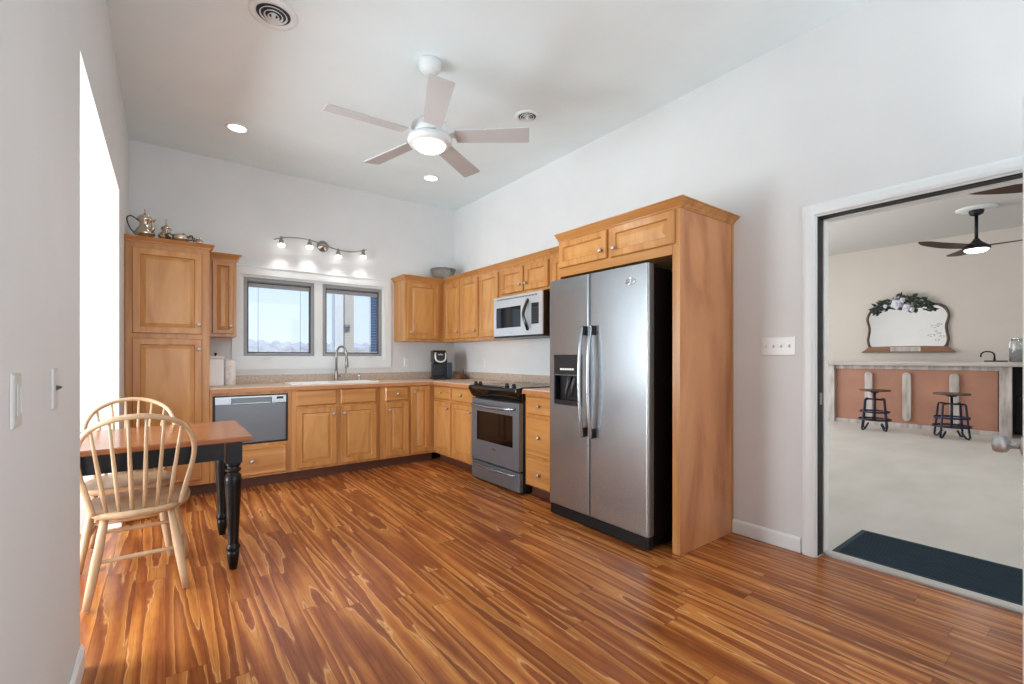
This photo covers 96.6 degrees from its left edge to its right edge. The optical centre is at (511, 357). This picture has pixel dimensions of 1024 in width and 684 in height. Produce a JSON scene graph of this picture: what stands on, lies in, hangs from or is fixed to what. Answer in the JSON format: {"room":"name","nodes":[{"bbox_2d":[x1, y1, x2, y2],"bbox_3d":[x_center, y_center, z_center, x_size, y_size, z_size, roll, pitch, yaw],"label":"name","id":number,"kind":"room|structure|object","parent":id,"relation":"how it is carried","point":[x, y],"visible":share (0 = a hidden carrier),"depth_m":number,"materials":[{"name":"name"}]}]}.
{"room":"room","nodes":[
{"label":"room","id":0,"kind":"room"},
{"bbox_2d":[0,0,128,683],"bbox_3d":[-1.062,-0.383,0.856,0.140,3.121,8.248,0,0,-37],"label":"wall","id":1,"kind":"structure","parent":0,"point":[61,101],"depth_m":1.28,"materials":[{"name":"white paint"}]},
{"bbox_2d":[10,373,21,428],"bbox_3d":[-1.060,0.091,0.979,0.010,0.116,0.070,0,0,-37],"label":"light switch","id":2,"kind":"object","parent":1,"relation":"attached to","point":[15,378],"visible":1,"depth_m":0.96,"materials":[{"name":"grey plastic"}]},
{"bbox_2d":[51,368,61,408],"bbox_3d":[-1.317,0.088,1.323,0.018,0.116,0.070,0,0,-37],"label":"light switch","id":3,"kind":"object","parent":1,"relation":"attached to","point":[55,387],"visible":1,"depth_m":1.31,"materials":[{"name":"grey plastic"}]},
{"bbox_2d":[69,645,84,683],"bbox_3d":[-0.074,1.131,-0.318,0.014,0.092,5.143,0,0,-37],"label":"baseboard","id":4,"kind":"structure","parent":1,"relation":"attached to","point":[79,666],"depth_m":1.64,"materials":[{"name":"white paint"}]},
{"bbox_2d":[80,159,91,533],"bbox_3d":[-3.089,-0.043,1.758,2.002,2.442,2.049,0,0,-37],"label":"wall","id":5,"kind":"structure","parent":0,"point":[85,185],"depth_m":3.06,"materials":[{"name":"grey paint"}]},
{"bbox_2d":[129,140,453,399],"bbox_3d":[-2.132,-0.383,5.126,3.314,3.121,0.150,0,0,-37],"label":"wall","id":6,"kind":"structure","parent":0,"point":[235,208],"depth_m":4.87,"materials":[{"name":"white paint"}]},
{"bbox_2d":[210,252,241,337],"bbox_3d":[-2.738,-0.577,4.331,0.268,0.765,0.382,0,0,-37],"label":"upper cabinet","id":7,"kind":"object","parent":6,"relation":"attached to","point":[222,265],"visible":0.84,"depth_m":4.20,"materials":[{"name":"brown wood"}]},
{"bbox_2d":[243,277,316,358],"bbox_3d":[-2.437,-0.405,4.831,0.705,0.830,0.093,0,0,-37],"label":"window","id":8,"kind":"structure","parent":6,"relation":"in","point":[248,282],"depth_m":4.81,"materials":[{"name":"grey metal"}]},
{"bbox_2d":[232,264,391,369],"bbox_3d":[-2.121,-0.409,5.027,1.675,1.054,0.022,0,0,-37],"label":"trim","id":9,"kind":"structure","parent":6,"relation":"attached to","point":[241,269],"depth_m":4.93,"materials":[{"name":"white paint"}]},
{"bbox_2d":[274,236,365,258],"bbox_3d":[-2.079,-1.197,4.999,0.964,0.193,0.118,0,0,-37],"label":"track light","id":10,"kind":"object","parent":6,"relation":"attached to","point":[322,246],"visible":1,"depth_m":5.02,"materials":[{"name":"grey metal"}]},
{"bbox_2d":[320,284,381,358],"bbox_3d":[-1.850,-0.405,5.276,0.708,0.830,0.093,0,0,-37],"label":"window","id":11,"kind":"structure","parent":6,"relation":"in","point":[332,289],"depth_m":5.30,"materials":[{"name":"grey"}]},
{"bbox_2d":[236,371,522,383],"bbox_3d":[-1.417,0.221,4.646,2.753,0.086,1.479,0,0,-37],"label":"backsplash","id":12,"kind":"structure","parent":6,"relation":"attached to","point":[240,379],"depth_m":5.15,"materials":[{"name":"beige stone"}]},
{"bbox_2d":[404,357,408,366],"bbox_3d":[-1.304,0.053,5.654,0.070,0.116,0.009,0,0,-37],"label":"outlet","id":13,"kind":"object","parent":6,"relation":"attached to","point":[406,359],"visible":1,"depth_m":5.65,"materials":[{"name":"white plastic"}]},
{"bbox_2d":[391,274,465,342],"bbox_3d":[-1.004,-0.577,5.646,0.883,0.765,0.382,0,0,-37],"label":"upper cabinet","id":14,"kind":"object","parent":6,"relation":"attached to","point":[418,300],"visible":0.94,"depth_m":5.42,"materials":[{"name":"brown wood"}]},
{"bbox_2d":[430,267,455,278],"bbox_3d":[-0.867,-1.034,5.743,0.327,0.150,0.312,0,0,-37],"label":"glass bowl","id":15,"kind":"object","parent":14,"relation":"on","point":[437,272],"visible":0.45,"depth_m":5.64,"materials":[{"name":"white glass"}]},
{"bbox_2d":[106,0,870,210],"bbox_3d":[-0.449,-1.993,1.259,5.606,0.100,8.348,0,0,-37],"label":"ceiling","id":16,"kind":"structure","parent":0,"point":[188,69],"depth_m":3.09,"materials":[{"name":"paint"}]},
{"bbox_2d":[225,122,249,133],"bbox_3d":[-2.322,-1.939,3.859,0.180,0.008,0.180,0,0,-37],"label":"recessed light","id":17,"kind":"object","parent":16,"relation":"in","point":[235,127],"visible":1,"depth_m":3.85,"materials":[{"name":"white paint"}]},
{"bbox_2d":[228,124,245,131],"bbox_3d":[-2.322,-1.940,3.859,0.136,0.005,0.136,0,0,-37],"label":"diffuser","id":18,"kind":"object","parent":17,"relation":"attached to","point":[232,127],"depth_m":3.85,"materials":[{"name":"white plastic"}]},
{"bbox_2d":[248,0,297,30],"bbox_3d":[-1.347,-1.931,2.578,0.250,0.024,0.250,0,0,-37],"label":"ceiling vent","id":19,"kind":"object","parent":16,"relation":"in","point":[275,14],"visible":1,"depth_m":2.57,"materials":[{"name":"white metal"}]},
{"bbox_2d":[323,55,528,176],"bbox_3d":[-0.573,-1.649,2.985,1.238,0.588,1.276,0,0,-37],"label":"ceiling fan","id":20,"kind":"object","parent":16,"relation":"hanging from","point":[429,134],"visible":1,"depth_m":2.93,"materials":[{"name":"white paint"}]},
{"bbox_2d":[423,175,438,181],"bbox_3d":[-0.876,-1.939,4.936,0.180,0.008,0.180,0,0,-37],"label":"recessed light","id":21,"kind":"object","parent":16,"relation":"in","point":[432,178],"visible":1,"depth_m":4.93,"materials":[{"name":"white paint"}]},
{"bbox_2d":[425,176,436,180],"bbox_3d":[-0.876,-1.940,4.936,0.136,0.005,0.136,0,0,-37],"label":"diffuser","id":22,"kind":"object","parent":21,"relation":"attached to","point":[428,178],"depth_m":4.94,"materials":[{"name":"white"}]},
{"bbox_2d":[515,109,539,122],"bbox_3d":[0.122,-1.931,3.672,0.200,0.024,0.200,0,0,-37],"label":"ceiling vent","id":23,"kind":"object","parent":16,"relation":"in","point":[523,116],"visible":1,"depth_m":3.66,"materials":[{"name":"white metal"}]},
{"bbox_2d":[80,421,1022,683],"bbox_3d":[2.841,1.228,3.535,13.600,0.100,10.200,0,0,-37],"label":"floor","id":24,"kind":"structure","parent":0,"point":[433,571],"depth_m":2.28,"materials":[{"name":"laminate"}]},
{"bbox_2d":[80,397,176,574],"bbox_3d":[-2.333,0.715,2.786,0.467,0.912,0.568,0,0,-37],"label":"chair","id":25,"kind":"object","parent":24,"relation":"on","point":[90,528],"visible":0.52,"depth_m":2.71,"materials":[{"name":"brown wood"}]},
{"bbox_2d":[80,413,196,612],"bbox_3d":[-1.903,0.715,2.335,0.467,0.912,0.568,0,0,-37],"label":"chair","id":26,"kind":"object","parent":24,"relation":"on","point":[132,503],"visible":0.91,"depth_m":2.21,"materials":[{"name":"brown wood"}]},
{"bbox_2d":[80,420,252,569],"bbox_3d":[-2.207,0.805,2.443,1.335,0.744,0.790,0,0,-37],"label":"dining table","id":27,"kind":"object","parent":24,"relation":"on","point":[220,442],"visible":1,"depth_m":2.51,"materials":[{"name":"black paint"}]},
{"bbox_2d":[125,234,214,495],"bbox_3d":[-2.968,0.106,3.978,0.590,2.142,0.659,0,0,-37],"label":"pantry cabinet","id":28,"kind":"object","parent":24,"relation":"on","point":[167,287],"visible":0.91,"depth_m":3.74,"materials":[{"name":"brown wood"}]},
{"bbox_2d":[126,209,155,236],"bbox_3d":[-3.067,-1.101,3.778,0.196,0.270,0.153,0,0,-37],"label":"coffee pot","id":29,"kind":"object","parent":28,"relation":"on","point":[144,229],"visible":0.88,"depth_m":3.76,"materials":[{"name":"silver metal"}]},
{"bbox_2d":[157,219,171,245],"bbox_3d":[-2.967,-1.077,3.903,0.130,0.223,0.161,0,0,-8],"label":"teapot","id":30,"kind":"object","parent":28,"relation":"on","point":[165,229],"visible":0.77,"depth_m":3.88,"materials":[{"name":"silver metal"}]},
{"bbox_2d":[167,233,192,240],"bbox_3d":[-2.820,-1.011,3.885,0.142,0.090,0.114,0,0,1],"label":"sugar bowl","id":31,"kind":"object","parent":28,"relation":"on","point":[180,237],"visible":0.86,"depth_m":3.85,"materials":[{"name":"silver metal"}]},
{"bbox_2d":[183,233,198,242],"bbox_3d":[-2.839,-1.028,4.034,0.138,0.125,0.072,0,0,-37],"label":"creamer","id":32,"kind":"object","parent":28,"relation":"on","point":[189,238],"visible":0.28,"depth_m":4.02,"materials":[{"name":"silver metal"}]},
{"bbox_2d":[209,390,290,492],"bbox_3d":[-2.504,0.741,4.332,0.641,0.873,0.661,0,0,-37],"label":"base cabinet","id":33,"kind":"object","parent":24,"relation":"on","point":[263,463],"depth_m":4.14,"materials":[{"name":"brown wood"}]},
{"bbox_2d":[290,387,379,480],"bbox_3d":[-1.904,0.741,4.782,0.855,0.873,0.654,0,0,-37],"label":"base cabinet","id":34,"kind":"object","parent":24,"relation":"on","point":[334,431],"visible":0.94,"depth_m":4.54,"materials":[{"name":"brown wood"}]},
{"bbox_2d":[210,371,522,392],"bbox_3d":[-1.417,0.241,4.646,2.753,0.127,1.479,0,0,-37],"label":"countertop","id":35,"kind":"structure","parent":34,"relation":"on","point":[244,383],"depth_m":4.90,"materials":[{"name":"beige stone"}]},
{"bbox_2d":[210,353,223,385],"bbox_3d":[-2.774,0.108,4.272,0.132,0.310,0.132,0,0,-37],"label":"canister","id":36,"kind":"object","parent":35,"relation":"on","point":[216,362],"visible":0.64,"depth_m":4.23,"materials":[{"name":"white ceramic"}]},
{"bbox_2d":[224,359,235,384],"bbox_3d":[-2.704,0.138,4.375,0.092,0.251,0.092,0,0,-37],"label":"paper towel roll","id":37,"kind":"object","parent":35,"relation":"on","point":[229,364],"visible":0.99,"depth_m":4.34,"materials":[{"name":"white paper"}]},
{"bbox_2d":[283,380,378,384],"bbox_3d":[-1.900,0.277,4.822,0.870,0.051,0.416,0,0,-37],"label":"sink","id":38,"kind":"object","parent":35,"relation":"in","point":[344,381],"visible":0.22,"depth_m":4.80,"materials":[{"name":"white ceramic"}]},
{"bbox_2d":[324,345,348,380],"bbox_3d":[-1.913,0.059,5.005,0.253,0.385,0.138,0,0,-8],"label":"faucet","id":39,"kind":"object","parent":35,"relation":"on","point":[336,375],"visible":1,"depth_m":4.99,"materials":[{"name":"grey metal"}]},
{"bbox_2d":[430,350,451,379],"bbox_3d":[-0.860,0.087,5.584,0.240,0.352,0.262,0,0,-19],"label":"coffee maker","id":40,"kind":"object","parent":35,"relation":"on","point":[441,369],"visible":1,"depth_m":5.54,"materials":[{"name":"black plastic"}]},
{"bbox_2d":[454,374,465,378],"bbox_3d":[-0.638,0.231,5.641,0.090,0.065,0.120,0,0,33],"label":"box","id":41,"kind":"object","parent":35,"relation":"on","point":[456,376],"visible":0.83,"depth_m":5.60,"materials":[{"name":"brown wood"}]},
{"bbox_2d":[377,386,409,467],"bbox_3d":[-1.428,0.741,5.144,0.338,0.873,0.654,0,0,-37],"label":"base cabinet","id":42,"kind":"object","parent":24,"relation":"on","point":[394,400],"visible":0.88,"depth_m":4.91,"materials":[{"name":"brown wood"}]},
{"bbox_2d":[407,385,433,462],"bbox_3d":[-1.171,0.741,5.339,0.303,0.873,0.654,0,0,-37],"label":"base cabinet","id":43,"kind":"object","parent":24,"relation":"on","point":[421,396],"visible":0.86,"depth_m":5.11,"materials":[{"name":"brown wood"}]},
{"bbox_2d":[434,385,474,470],"bbox_3d":[-0.402,0.741,5.035,0.662,0.873,0.865,0,0,-37],"label":"base cabinet","id":44,"kind":"object","parent":24,"relation":"on","point":[452,405],"visible":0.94,"depth_m":4.84,"materials":[{"name":"brown wood"}]},
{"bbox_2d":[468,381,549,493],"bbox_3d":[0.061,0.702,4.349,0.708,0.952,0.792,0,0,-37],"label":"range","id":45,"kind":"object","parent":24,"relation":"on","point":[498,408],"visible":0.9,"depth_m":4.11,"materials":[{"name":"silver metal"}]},
{"bbox_2d":[478,382,549,387],"bbox_3d":[0.106,0.258,4.383,0.575,0.008,0.792,0,0,-37],"label":"cooktop","id":46,"kind":"object","parent":45,"relation":"in","point":[518,384],"depth_m":4.33,"materials":[{"name":"black glass"}]},
{"bbox_2d":[526,394,549,499],"bbox_3d":[0.465,0.741,3.893,0.662,0.873,0.426,0,0,-37],"label":"base cabinet","id":47,"kind":"object","parent":24,"relation":"on","point":[537,406],"visible":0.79,"depth_m":3.74,"materials":[{"name":"brown wood"}]},
{"bbox_2d":[522,374,549,395],"bbox_3d":[0.236,0.241,4.210,0.645,0.127,1.208,0,0,-37],"label":"countertop","id":48,"kind":"structure","parent":47,"relation":"on","point":[526,378],"depth_m":4.54,"materials":[{"name":"beige stone"}]},
{"bbox_2d":[550,262,671,550],"bbox_3d":[0.797,0.298,3.286,0.778,1.760,0.888,0,0,-37],"label":"refrigerator","id":49,"kind":"object","parent":24,"relation":"on","point":[611,330],"visible":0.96,"depth_m":2.96,"materials":[{"name":"silver metal"}]},
{"bbox_2d":[554,195,739,555],"bbox_3d":[0.922,0.117,3.279,0.676,2.121,1.099,0,0,-37],"label":"tall cabinet","id":50,"kind":"object","parent":24,"relation":"on","point":[684,235],"visible":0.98,"depth_m":2.89,"materials":[{"name":"brown wood"}]},
{"bbox_2d":[858,389,891,431],"bbox_3d":[5.920,0.848,7.452,0.432,0.661,0.432,0,0,41],"label":"bar stool","id":51,"kind":"object","parent":24,"relation":"on","point":[864,410],"visible":1,"depth_m":7.43,"materials":[{"name":"brown metal"}]},
{"bbox_2d":[828,361,1022,437],"bbox_3d":[7.533,0.621,6.881,0.720,1.115,4.660,0,0,-37],"label":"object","id":52,"kind":"structure","parent":24,"relation":"on","point":[995,402],"depth_m":7.46,"materials":[{"name":"wood"}]},
{"bbox_2d":[980,351,995,359],"bbox_3d":[7.450,-0.023,7.138,0.060,0.170,0.190,0,0,-37],"label":"bar faucet","id":53,"kind":"object","parent":52,"relation":"on","point":[993,353],"visible":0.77,"depth_m":7.11,"materials":[{"name":"brown metal"}]},
{"bbox_2d":[984,360,1007,361],"bbox_3d":[7.318,0.052,6.900,0.300,0.020,0.220,0,0,-37],"label":"tray","id":54,"kind":"object","parent":52,"relation":"on","point":[985,360],"visible":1,"depth_m":6.88,"materials":[{"name":"brown metal"}]},
{"bbox_2d":[1009,338,1022,361],"bbox_3d":[7.466,-0.115,6.704,0.229,0.355,0.229,0,0,-18],"label":"glass jar","id":55,"kind":"object","parent":52,"relation":"on","point":[1016,344],"visible":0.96,"depth_m":6.67,"materials":[{"name":"white"}]},
{"bbox_2d":[832,530,1022,605],"bbox_3d":[2.511,1.172,2.480,0.555,0.012,1.156,0,0,-37],"label":"door mat","id":56,"kind":"object","parent":24,"relation":"on","point":[989,578],"visible":0.97,"depth_m":2.57,"materials":[{"name":"fabric"}]},
{"bbox_2d":[932,392,972,439],"bbox_3d":[6.460,0.848,6.707,0.432,0.661,0.432,0,0,31],"label":"bar stool","id":57,"kind":"object","parent":24,"relation":"on","point":[951,395],"visible":1,"depth_m":6.67,"materials":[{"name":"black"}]},
{"bbox_2d":[454,0,1023,552],"bbox_3d":[1.694,-0.383,2.947,0.150,3.121,8.248,0,0,-37],"label":"wall","id":58,"kind":"structure","parent":0,"point":[880,94],"depth_m":2.85,"materials":[{"name":"white paint"}]},
{"bbox_2d":[444,269,501,341],"bbox_3d":[-0.480,-0.577,5.371,0.382,0.765,0.794,0,0,-37],"label":"upper cabinet","id":59,"kind":"object","parent":58,"relation":"attached to","point":[461,291],"visible":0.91,"depth_m":5.24,"materials":[{"name":"brown wood"}]},
{"bbox_2d":[477,264,524,340],"bbox_3d":[-0.123,-0.577,4.910,0.370,0.765,0.368,0,0,-37],"label":"upper cabinet","id":60,"kind":"object","parent":58,"relation":"attached to","point":[489,282],"visible":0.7,"depth_m":4.82,"materials":[{"name":"brown wood"}]},
{"bbox_2d":[497,249,550,297],"bbox_3d":[0.220,-0.786,4.448,0.382,0.345,0.778,0,0,-37],"label":"upper cabinet","id":61,"kind":"object","parent":58,"relation":"attached to","point":[528,273],"visible":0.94,"depth_m":4.31,"materials":[{"name":"brown wood"}]},
{"bbox_2d":[494,290,549,338],"bbox_3d":[0.180,-0.397,4.434,0.459,0.403,0.752,0,0,-37],"label":"microwave","id":62,"kind":"object","parent":61,"relation":"attached to","point":[525,315],"visible":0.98,"depth_m":4.26,"materials":[{"name":"silver plastic"}]},
{"bbox_2d":[523,374,549,382],"bbox_3d":[0.485,0.221,4.400,0.019,0.086,1.208,0,0,-37],"label":"backsplash","id":63,"kind":"structure","parent":58,"relation":"attached to","point":[526,378],"depth_m":4.69,"materials":[{"name":"beige stone"}]},
{"bbox_2d":[548,246,558,280],"bbox_3d":[0.585,-0.577,3.976,0.370,0.765,0.412,0,0,-37],"label":"upper cabinet","id":64,"kind":"object","parent":58,"relation":"attached to","point":[554,252],"visible":0.11,"depth_m":3.98,"materials":[{"name":"brown wood"}]},
{"bbox_2d":[733,519,800,552],"bbox_3d":[1.614,1.131,2.917,0.014,0.092,0.415,0,0,-37],"label":"baseboard","id":65,"kind":"structure","parent":58,"relation":"attached to","point":[780,539],"depth_m":2.90,"materials":[{"name":"white paint"}]},
{"bbox_2d":[761,336,795,355],"bbox_3d":[1.663,-0.071,2.844,0.024,0.115,0.198,0,0,-37],"label":"light switch","id":66,"kind":"object","parent":58,"relation":"attached to","point":[769,345],"visible":1,"depth_m":2.83,"materials":[{"name":"white plastic"}]},
{"bbox_2d":[802,155,1022,557],"bbox_3d":[2.135,0.137,2.366,0.186,2.082,1.070,0,0,-37],"label":"trim","id":67,"kind":"structure","parent":58,"relation":"attached to","point":[1006,172],"depth_m":2.69,"materials":[{"name":"white paint"}]},
{"bbox_2d":[991,94,1023,683],"bbox_3d":[1.986,0.170,1.671,0.910,1.989,0.194,0,0,-35],"label":"door","id":68,"kind":"structure","parent":58,"relation":"in","point":[999,443],"depth_m":1.43,"materials":[{"name":"white paint"}]},
{"bbox_2d":[822,550,1022,613],"bbox_3d":[2.171,1.171,2.393,0.084,0.014,0.920,0,0,-37],"label":"trim","id":69,"kind":"structure","parent":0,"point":[1010,606],"depth_m":2.36,"materials":[{"name":"silver metal"}]},
{"bbox_2d":[828,226,1022,361],"bbox_3d":[8.219,-0.482,7.614,0.100,3.320,10.200,0,0,-37],"label":"wall","id":70,"kind":"structure","parent":0,"point":[982,293],"depth_m":8.19,"materials":[{"name":"beige paint"}]},
{"bbox_2d":[861,303,955,352],"bbox_3d":[7.391,-0.548,8.568,0.086,0.892,1.374,0,0,-37],"label":"wall mirror","id":71,"kind":"object","parent":70,"relation":"attached to","point":[891,329],"visible":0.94,"depth_m":8.52,"materials":[{"name":"silver glass"}]},
{"bbox_2d":[868,292,936,315],"bbox_3d":[7.284,-1.032,8.553,0.127,0.433,1.024,0,0,-37],"label":"flower garland","id":72,"kind":"object","parent":71,"relation":"hanging from","point":[896,303],"visible":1,"depth_m":8.50,"materials":[{"name":"green plant"}]},
{"bbox_2d":[828,183,1022,255],"bbox_3d":[5.074,-2.192,5.229,7.994,0.100,10.200,0,0,-37],"label":"ceiling","id":73,"kind":"structure","parent":0,"point":[938,219],"depth_m":7.29,"materials":[{"name":"grey paint"}]},
{"bbox_2d":[918,203,1022,256],"bbox_3d":[6.743,-1.824,6.737,1.573,0.634,1.362,0,0,25],"label":"ceiling fan","id":74,"kind":"object","parent":73,"relation":"hanging from","point":[976,246],"visible":1,"depth_m":6.49,"materials":[{"name":"black metal"}]},
{"bbox_2d":[970,184,1022,194],"bbox_3d":[5.019,-1.824,4.179,1.362,0.634,1.573,0,0,27],"label":"ceiling fan","id":75,"kind":"object","parent":73,"relation":"hanging from","point":[1017,188],"visible":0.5,"depth_m":4.35,"materials":[{"name":"brown wood"}]},
{"label":"outside","id":76,"kind":"structure","parent":0,"visible":0},
{"bbox_3d":[-2.389,1.528,7.286,7.000,0.100,3.502,0,0,-37],"label":"floor","id":77,"kind":"structure","parent":76,"visible":0},
{"bbox_2d":[332,294,342,353],"bbox_3d":[-2.974,-0.171,7.785,0.190,3.302,0.190,0,0,-37],"label":"porch post","id":78,"kind":"object","parent":77,"relation":"on","point":[340,311],"visible":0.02,"depth_m":7.73,"materials":[{"name":"white paint"}]},
{"bbox_2d":[343,295,353,351],"bbox_3d":[-2.827,-0.172,7.889,0.180,3.300,0.171,0,0,-37],"label":"post","id":79,"kind":"object","parent":77,"relation":"on","point":[348,345],"visible":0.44,"depth_m":7.89,"materials":[{"name":"beige"}]},
{"bbox_2d":[371,297,375,350],"bbox_3d":[-2.422,-0.172,8.224,0.240,3.300,0.048,0,0,-37],"label":"shutter panel","id":80,"kind":"object","parent":77,"relation":"on","point":[373,303],"visible":0.07,"depth_m":8.15,"materials":[{"name":"blue"}]},
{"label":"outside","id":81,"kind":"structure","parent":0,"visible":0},
{"bbox_3d":[-128.807,4.228,169.827,600.000,0.100,413.702,0,0,-37],"label":"ground","id":82,"kind":"structure","parent":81,"visible":0},
{"bbox_2d":[249,339,370,353],"bbox_3d":[-163.767,-2.755,215.920,440.000,13.866,18.000,0,0,-37],"label":"tree line","id":83,"kind":"object","parent":82,"relation":"on","point":[261,345],"visible":0.1,"depth_m":241.18,"materials":[{"name":"white"}]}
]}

